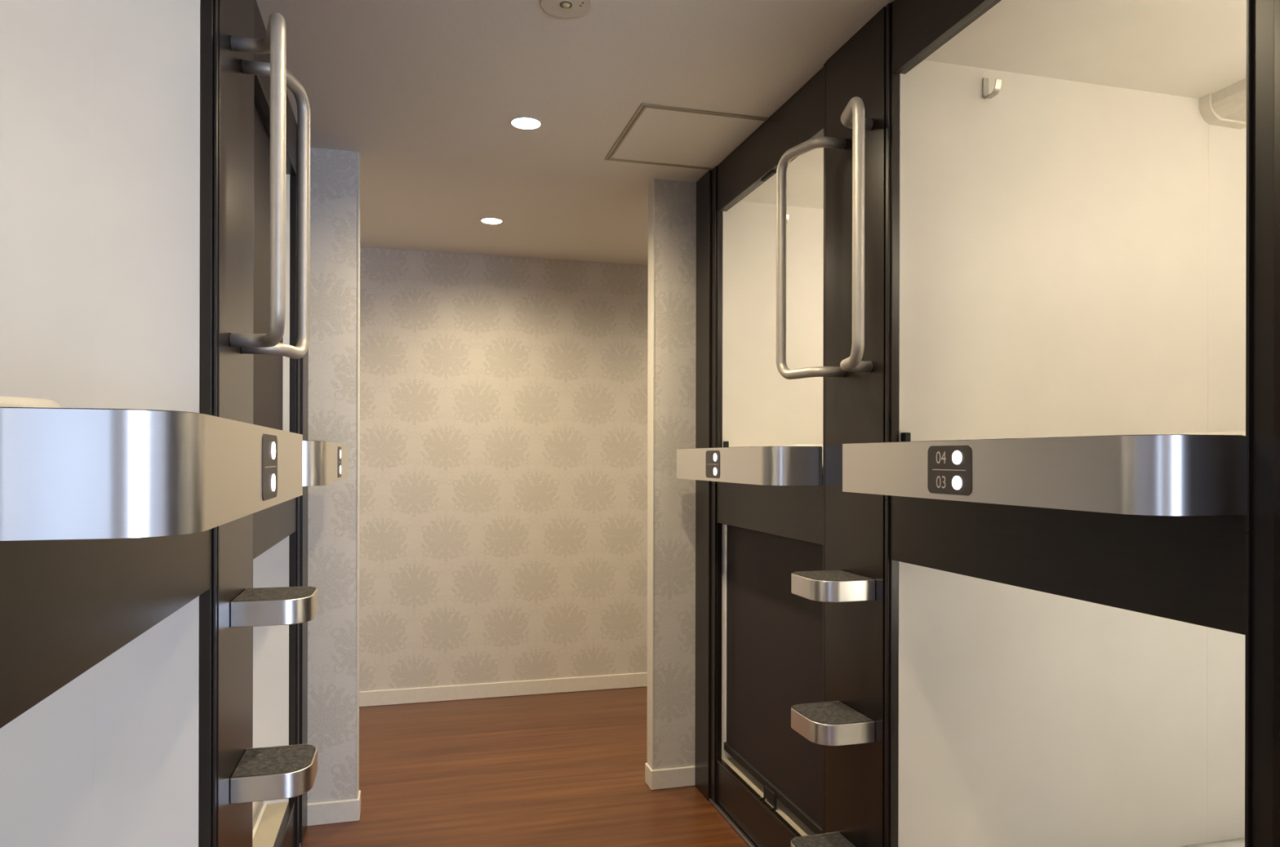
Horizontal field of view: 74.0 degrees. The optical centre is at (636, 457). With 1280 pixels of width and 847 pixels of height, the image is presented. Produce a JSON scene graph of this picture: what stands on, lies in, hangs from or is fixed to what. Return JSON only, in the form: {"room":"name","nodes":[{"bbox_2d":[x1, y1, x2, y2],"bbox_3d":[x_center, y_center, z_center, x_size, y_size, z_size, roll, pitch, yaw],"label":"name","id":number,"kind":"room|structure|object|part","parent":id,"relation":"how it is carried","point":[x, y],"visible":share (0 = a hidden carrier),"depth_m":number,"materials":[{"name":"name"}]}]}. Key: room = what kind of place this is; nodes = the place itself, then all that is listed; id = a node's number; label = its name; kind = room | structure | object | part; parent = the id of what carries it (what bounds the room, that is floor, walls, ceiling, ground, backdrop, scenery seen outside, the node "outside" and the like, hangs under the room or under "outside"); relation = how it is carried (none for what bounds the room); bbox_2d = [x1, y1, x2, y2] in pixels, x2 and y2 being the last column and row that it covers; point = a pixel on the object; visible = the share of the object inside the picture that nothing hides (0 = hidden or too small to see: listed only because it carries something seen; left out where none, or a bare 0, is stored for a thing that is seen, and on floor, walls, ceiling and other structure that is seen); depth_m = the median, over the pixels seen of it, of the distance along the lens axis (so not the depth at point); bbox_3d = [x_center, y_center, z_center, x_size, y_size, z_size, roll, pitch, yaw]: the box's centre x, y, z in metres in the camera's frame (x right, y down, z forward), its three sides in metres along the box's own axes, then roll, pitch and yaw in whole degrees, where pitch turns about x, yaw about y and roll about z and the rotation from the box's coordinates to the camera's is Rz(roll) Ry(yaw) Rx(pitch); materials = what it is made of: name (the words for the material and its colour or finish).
{"room":"capsule hotel corridor","nodes":[
{"label":"capsule hotel corridor","id":0,"kind":"room"},
{"bbox_2d":[307,147,696,804],"bbox_3d":[-0.535,0.109,3.323,7.100,2.480,0.078,0,0,-15],"label":"wall","id":1,"kind":"structure","parent":0,"point":[332,416],"depth_m":3.14,"materials":[{"name":"paper"}]},
{"bbox_2d":[306,791,360,826],"bbox_3d":[-1.141,1.308,3.161,0.215,0.080,0.096,0,0,-15],"label":"baseboard","id":2,"kind":"structure","parent":1,"relation":"attached to","point":[347,811],"depth_m":3.12,"materials":[{"name":"white wood"}]},
{"bbox_2d":[356,151,359,799],"bbox_3d":[-1.042,0.068,3.185,0.004,2.400,0.080,0,0,-15],"label":"trim","id":3,"kind":"structure","parent":1,"relation":"attached to","point":[358,154],"depth_m":3.15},
{"bbox_2d":[647,178,654,770],"bbox_3d":[0.059,0.070,3.482,0.004,2.400,0.080,0,0,-15],"label":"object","id":4,"kind":"structure","parent":1,"relation":"attached to","point":[651,185],"depth_m":3.47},
{"bbox_2d":[644,763,694,791],"bbox_3d":[0.153,1.310,3.510,0.220,0.080,0.096,0,0,-15],"label":"baseboard","id":5,"kind":"structure","parent":1,"relation":"attached to","point":[681,777],"depth_m":3.46,"materials":[{"name":"white wood"}]},
{"bbox_2d":[359,247,648,692],"bbox_3d":[-0.929,0.108,4.781,7.100,2.480,0.100,0,0,-15],"label":"wall","id":6,"kind":"structure","parent":0,"point":[503,533],"depth_m":4.78,"materials":[{"name":"paper"}]},
{"bbox_2d":[359,672,647,707],"bbox_3d":[-0.917,1.307,4.729,6.900,0.083,0.009,0,0,-15],"label":"baseboard","id":7,"kind":"structure","parent":6,"relation":"attached to","point":[473,691],"depth_m":4.76,"materials":[{"name":"white wood"}]},
{"bbox_2d":[301,687,757,846],"bbox_3d":[0.125,1.400,0.867,7.100,0.100,8.208,0,0,-15],"label":"floor","id":8,"kind":"structure","parent":0,"point":[557,770],"depth_m":3.49,"materials":[{"name":"brown wood"}]},
{"bbox_2d":[0,527,217,846],"bbox_3d":[-1.674,0.689,0.919,2.038,1.284,0.971,0,0,-15],"label":"capsule","id":9,"kind":"object","parent":8,"relation":"on","point":[108,646],"visible":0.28,"depth_m":1.57,"materials":[{"name":"beige plastic"}]},
{"bbox_2d":[0,0,217,417],"bbox_3d":[-1.671,-0.514,0.919,2.038,1.234,0.971,0,0,-15],"label":"capsule","id":10,"kind":"object","parent":9,"relation":"on","point":[108,108],"visible":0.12,"depth_m":1.58,"materials":[{"name":"beige plastic"}]},
{"bbox_2d":[0,407,302,541],"bbox_3d":[-0.596,0.014,1.164,0.168,0.115,0.868,0,0,-15],"label":"ledge","id":11,"kind":"object","parent":10,"relation":"attached to","point":[66,473],"visible":1,"depth_m":0.76,"materials":[{"name":"metal"}]},
{"bbox_3d":[-0.525,0.014,1.217,0.002,0.092,0.134,0,0,-15],"label":"number plate","id":12,"kind":"part","parent":11,"relation":"part of","materials":[{"name":"grey plastic"}]},
{"bbox_3d":[-1.682,0.006,0.917,1.975,0.111,0.919,0,0,-15],"label":"mattress","id":13,"kind":"object","parent":10,"relation":"in","visible":0},
{"bbox_2d":[0,395,60,408],"bbox_3d":[-1.259,-0.079,1.193,0.720,0.061,0.500,0,0,-15],"label":"pillow","id":14,"kind":"object","parent":13,"relation":"on","point":[5,402],"visible":0.48,"depth_m":1.27,"materials":[{"name":"white fabric"}]},
{"bbox_2d":[216,0,253,846],"bbox_3d":[-0.878,0.101,1.836,0.030,2.462,0.380,0,0,-15],"label":"pillar","id":15,"kind":"structure","parent":8,"relation":"on","point":[235,17],"depth_m":1.80,"materials":[{"name":"brown laminate"}]},
{"bbox_2d":[229,12,286,347],"bbox_3d":[-0.749,-0.552,1.722,0.219,0.646,0.077,0,0,41],"label":"handle","id":16,"kind":"object","parent":15,"relation":"attached to","point":[274,42],"visible":1,"depth_m":1.63,"materials":[{"name":"silver metal"}]},
{"bbox_2d":[230,744,317,804],"bbox_3d":[-0.793,0.694,1.875,0.156,0.054,0.191,0,0,-15],"label":"step","id":17,"kind":"structure","parent":15,"relation":"attached to","point":[289,771],"depth_m":1.81,"materials":[{"name":"metal"}]},
{"bbox_2d":[230,586,318,627],"bbox_3d":[-0.792,0.327,1.875,0.156,0.054,0.191,0,0,-15],"label":"step","id":18,"kind":"structure","parent":15,"relation":"attached to","point":[283,606],"depth_m":1.79,"materials":[{"name":"metal"}]},
{"bbox_2d":[240,59,310,359],"bbox_3d":[-0.813,-0.555,1.949,0.073,0.653,0.193,0,0,26],"label":"handle","id":19,"kind":"object","parent":15,"relation":"attached to","point":[248,67],"visible":0.8,"depth_m":2.02,"materials":[{"name":"silver metal"}]},
{"bbox_2d":[252,496,299,846],"bbox_3d":[-2.022,0.688,2.209,2.038,1.284,0.934,0,0,-15],"label":"capsule","id":20,"kind":"object","parent":8,"relation":"on","point":[276,528],"visible":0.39,"depth_m":2.85,"materials":[{"name":"beige plastic"}]},
{"bbox_2d":[252,801,263,831],"bbox_3d":[-2.060,1.100,2.184,1.910,0.126,0.852,0,0,-15],"label":"mattress","id":21,"kind":"object","parent":20,"relation":"in","point":[257,806],"visible":0.03,"depth_m":2.70,"materials":[{"name":"white fabric"}]},
{"bbox_3d":[-1.096,1.171,2.445,0.068,0.013,0.859,0,0,-15],"label":"sill","id":22,"kind":"part","parent":20,"relation":"part of","materials":[{"name":"beige plastic"}]},
{"bbox_2d":[253,0,300,434],"bbox_3d":[-2.020,-0.515,2.209,2.038,1.234,0.934,0,0,-15],"label":"capsule","id":23,"kind":"object","parent":20,"relation":"on","point":[276,378],"visible":0.12,"depth_m":2.52,"materials":[{"name":"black plastic"}]},
{"bbox_2d":[266,119,270,128],"bbox_3d":[-1.050,-0.953,2.447,0.012,0.016,0.096,0,0,-15],"label":"socket","id":24,"kind":"object","parent":23,"relation":"attached to","point":[268,120],"depth_m":2.41,"materials":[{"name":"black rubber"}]},
{"bbox_3d":[-1.064,-0.968,2.452,0.016,0.028,0.858,0,0,-15],"label":"screen rail","id":25,"kind":"part","parent":23,"relation":"part of","materials":[{"name":"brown metal"}]},
{"bbox_2d":[302,440,347,486],"bbox_3d":[-0.955,0.015,2.483,0.162,0.112,0.848,0,0,-15],"label":"ledge","id":26,"kind":"object","parent":23,"relation":"attached to","point":[324,463],"visible":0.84,"depth_m":2.13,"materials":[{"name":"metal"}]},
{"bbox_3d":[-0.891,0.015,2.546,0.002,0.092,0.134,0,0,-15],"label":"number plate","id":27,"kind":"part","parent":26,"relation":"part of","materials":[{"name":"grey plastic"}]},
{"bbox_3d":[-1.053,1.170,2.456,0.021,0.013,0.858,0,0,-15],"label":"edge rail","id":28,"kind":"part","parent":20,"relation":"part of","materials":[{"name":"brown laminate"}]},
{"bbox_3d":[-1.053,1.255,2.456,0.016,0.154,0.858,0,0,-15],"label":"kick panel","id":29,"kind":"part","parent":20,"relation":"part of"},
{"bbox_2d":[298,348,308,846],"bbox_3d":[-1.193,0.108,3.012,0.036,2.478,0.160,0,0,-15],"label":"vertical post","id":30,"kind":"object","parent":8,"relation":"on","point":[304,409],"visible":0.28,"depth_m":2.98,"materials":[{"name":"black metal"}]},
{"bbox_2d":[694,169,711,801],"bbox_3d":[0.280,0.111,3.410,0.036,2.478,0.160,0,0,-15],"label":"vertical post","id":31,"kind":"object","parent":8,"relation":"on","point":[704,185],"visible":0.78,"depth_m":3.39,"materials":[{"name":"black metal"}]},
{"bbox_2d":[709,798,755,846],"bbox_3d":[0.660,1.343,1.960,0.014,0.015,2.834,0,0,-15],"label":"base strip","id":32,"kind":"object","parent":8,"relation":"on","point":[720,811],"visible":1,"depth_m":3.10,"materials":[{"name":"metal"}]},
{"bbox_2d":[710,475,825,846],"bbox_3d":[1.397,0.695,3.140,2.038,1.284,0.943,0,0,-15],"label":"capsule","id":33,"kind":"object","parent":8,"relation":"on","point":[767,640],"visible":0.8,"depth_m":2.89,"materials":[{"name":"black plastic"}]},
{"bbox_3d":[0.434,1.258,2.864,0.016,0.154,0.867,0,0,-15],"label":"kick panel","id":34,"kind":"part","parent":33,"relation":"part of","materials":[{"name":"brown wood"}]},
{"bbox_3d":[0.433,1.173,2.864,0.021,0.013,0.867,0,0,-15],"label":"edge rail","id":35,"kind":"part","parent":33,"relation":"part of","materials":[{"name":"brown laminate"}]},
{"bbox_2d":[711,62,826,494],"bbox_3d":[1.400,-0.508,3.140,2.038,1.234,0.943,0,0,-15],"label":"capsule","id":36,"kind":"object","parent":33,"relation":"on","point":[753,405],"visible":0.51,"depth_m":3.31,"materials":[{"name":"beige plastic"}]},
{"bbox_2d":[676,446,822,485],"bbox_3d":[0.341,0.025,2.828,0.166,0.112,0.858,0,0,-15],"label":"ledge","id":37,"kind":"object","parent":36,"relation":"attached to","point":[753,465],"visible":1,"depth_m":2.50,"materials":[{"name":"metal"}]},
{"bbox_3d":[0.255,0.024,2.837,0.002,0.092,0.134,0,0,-15],"label":"number plate","id":38,"kind":"part","parent":37,"relation":"part of","materials":[{"name":"grey plastic"}]},
{"bbox_2d":[761,169,776,182],"bbox_3d":[0.444,-0.950,2.857,0.012,0.016,0.096,0,0,-15],"label":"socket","id":39,"kind":"object","parent":36,"relation":"attached to","point":[766,174],"depth_m":2.85,"materials":[{"name":"black plastic"}]},
{"bbox_3d":[0.454,-0.965,2.869,0.016,0.028,0.867,0,0,-15],"label":"screen rail","id":40,"kind":"part","parent":36,"relation":"part of","materials":[{"name":"brown laminate"}]},
{"bbox_2d":[759,444,822,475],"bbox_3d":[1.412,0.013,3.128,1.975,0.111,0.861,0,0,-15],"label":"mattress","id":41,"kind":"object","parent":36,"relation":"in","point":[788,445],"visible":0.02,"depth_m":2.77,"materials":[{"name":"white fabric"}]},
{"bbox_3d":[0.476,1.175,2.876,0.068,0.013,0.868,0,0,-15],"label":"sill","id":42,"kind":"part","parent":33,"relation":"part of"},
{"bbox_2d":[824,6,885,846],"bbox_3d":[0.591,0.104,2.273,0.030,2.462,0.306,0,0,-15],"label":"pillar","id":43,"kind":"structure","parent":8,"relation":"on","point":[855,635],"depth_m":2.25,"materials":[{"name":"brown laminate"}]},
{"bbox_2d":[776,136,846,379],"bbox_3d":[0.472,-0.543,2.351,0.214,0.652,0.076,0,0,38],"label":"handle","id":44,"kind":"object","parent":43,"relation":"attached to","point":[810,144],"visible":0.95,"depth_m":2.41,"materials":[{"name":"silver metal"}]},
{"bbox_2d":[791,831,855,846],"bbox_3d":[0.504,1.057,2.226,0.156,0.054,0.191,0,0,-15],"label":"step","id":45,"kind":"structure","parent":43,"relation":"attached to","point":[832,839],"depth_m":2.28,"materials":[{"name":"metal"}]},
{"bbox_2d":[791,701,875,746],"bbox_3d":[0.505,0.697,2.226,0.156,0.054,0.191,0,0,-15],"label":"step","id":46,"kind":"structure","parent":43,"relation":"attached to","point":[835,723],"depth_m":2.16,"materials":[{"name":"metal"}]},
{"bbox_2d":[791,570,875,602],"bbox_3d":[0.506,0.337,2.226,0.156,0.054,0.191,0,0,-15],"label":"step","id":47,"kind":"structure","parent":43,"relation":"attached to","point":[824,586],"depth_m":2.15,"materials":[{"name":"metal"}]},
{"bbox_2d":[840,96,873,373],"bbox_3d":[0.539,-0.543,2.105,0.076,0.652,0.211,0,0,23],"label":"handle","id":48,"kind":"object","parent":43,"relation":"attached to","point":[853,117],"visible":1,"depth_m":2.00,"materials":[{"name":"silver metal"}]},
{"bbox_2d":[884,495,1250,846],"bbox_3d":[1.726,0.696,1.924,2.038,1.284,0.956,0,0,-15],"label":"capsule","id":49,"kind":"object","parent":8,"relation":"on","point":[1054,677],"visible":0.86,"depth_m":2.17,"materials":[{"name":"beige plastic"}]},
{"bbox_2d":[884,0,1252,533],"bbox_3d":[1.728,-0.507,1.924,2.038,1.234,0.956,0,0,-15],"label":"capsule","id":50,"kind":"object","parent":49,"relation":"on","point":[1068,182],"visible":0.86,"depth_m":2.20,"materials":[{"name":"beige plastic"}]},
{"bbox_3d":[0.779,-0.964,1.662,0.016,0.028,0.920,0,0,-15],"label":"screen rail","id":51,"kind":"part","parent":50,"relation":"part of","materials":[{"name":"brown laminate"}]},
{"bbox_2d":[842,434,1247,515],"bbox_3d":[0.673,0.025,1.599,0.166,0.113,0.864,0,0,-15],"label":"ledge","id":52,"kind":"object","parent":50,"relation":"attached to","point":[1154,474],"visible":1,"depth_m":1.31,"materials":[{"name":"metal"}]},
{"bbox_3d":[0.589,0.024,1.600,0.002,0.092,0.134,0,0,-15],"label":"number plate","id":53,"kind":"part","parent":52,"relation":"part of","materials":[{"name":"grey plastic"}]},
{"bbox_2d":[1022,431,1245,438],"bbox_3d":[1.738,0.013,1.922,1.975,0.111,0.914,0,0,-15],"label":"mattress","id":54,"kind":"object","parent":50,"relation":"in","point":[1235,433],"visible":0.03,"depth_m":1.37,"materials":[{"name":"white fabric"}]},
{"bbox_2d":[1182,838,1244,846],"bbox_3d":[1.767,1.108,1.930,1.910,0.126,0.914,0,0,-15],"label":"mattress","id":55,"kind":"object","parent":49,"relation":"in","point":[1240,842],"visible":0.46,"depth_m":2.31,"materials":[{"name":"white fabric"}]},
{"bbox_2d":[1250,0,1279,846],"bbox_3d":[0.927,0.105,1.027,0.030,2.462,0.376,0,0,-15],"label":"pillar","id":56,"kind":"structure","parent":8,"relation":"on","point":[1265,130],"depth_m":1.19,"materials":[{"name":"brown laminate"}]},
{"bbox_3d":[0.932,0.105,1.008,0.030,2.462,0.338,0,0,-15],"label":"pillar panel","id":57,"kind":"part","parent":56,"relation":"part of","materials":[{"name":"brown laminate"}]},
{"bbox_2d":[256,0,893,265],"bbox_3d":[0.131,-1.180,0.867,7.100,0.100,8.208,0,0,-15],"label":"ceiling","id":58,"kind":"structure","parent":0,"point":[427,93],"depth_m":2.63,"materials":[{"name":"paint"}]},
{"bbox_2d":[480,217,502,224],"bbox_3d":[-0.692,-1.130,4.059,0.108,0.004,0.108,0,0,-15],"label":"recessed light","id":59,"kind":"object","parent":58,"relation":"in","point":[491,220],"visible":1,"depth_m":4.05,"materials":[{"name":"beige plastic"}]},
{"bbox_2d":[510,116,542,129],"bbox_3d":[-0.373,-1.129,2.870,0.108,0.004,0.108,0,0,-15],"label":"recessed light","id":60,"kind":"object","parent":58,"relation":"in","point":[520,122],"visible":1,"depth_m":2.87,"materials":[{"name":"beige plastic"}]},
{"bbox_2d":[540,0,591,17],"bbox_3d":[-0.175,-1.125,2.112,0.127,0.011,0.127,0,0,-15],"label":"smoke detector","id":61,"kind":"object","parent":58,"relation":"in","point":[561,8],"visible":1,"depth_m":2.12,"materials":[{"name":"beige plastic"}]},
{"bbox_2d":[604,102,767,169],"bbox_3d":[0.157,-1.127,3.019,0.434,0.005,0.525,0,0,-15],"label":"ceiling hatch","id":62,"kind":"object","parent":58,"relation":"attached to","point":[660,135],"visible":1,"depth_m":2.98,"materials":[{"name":"white paint"}]}
]}

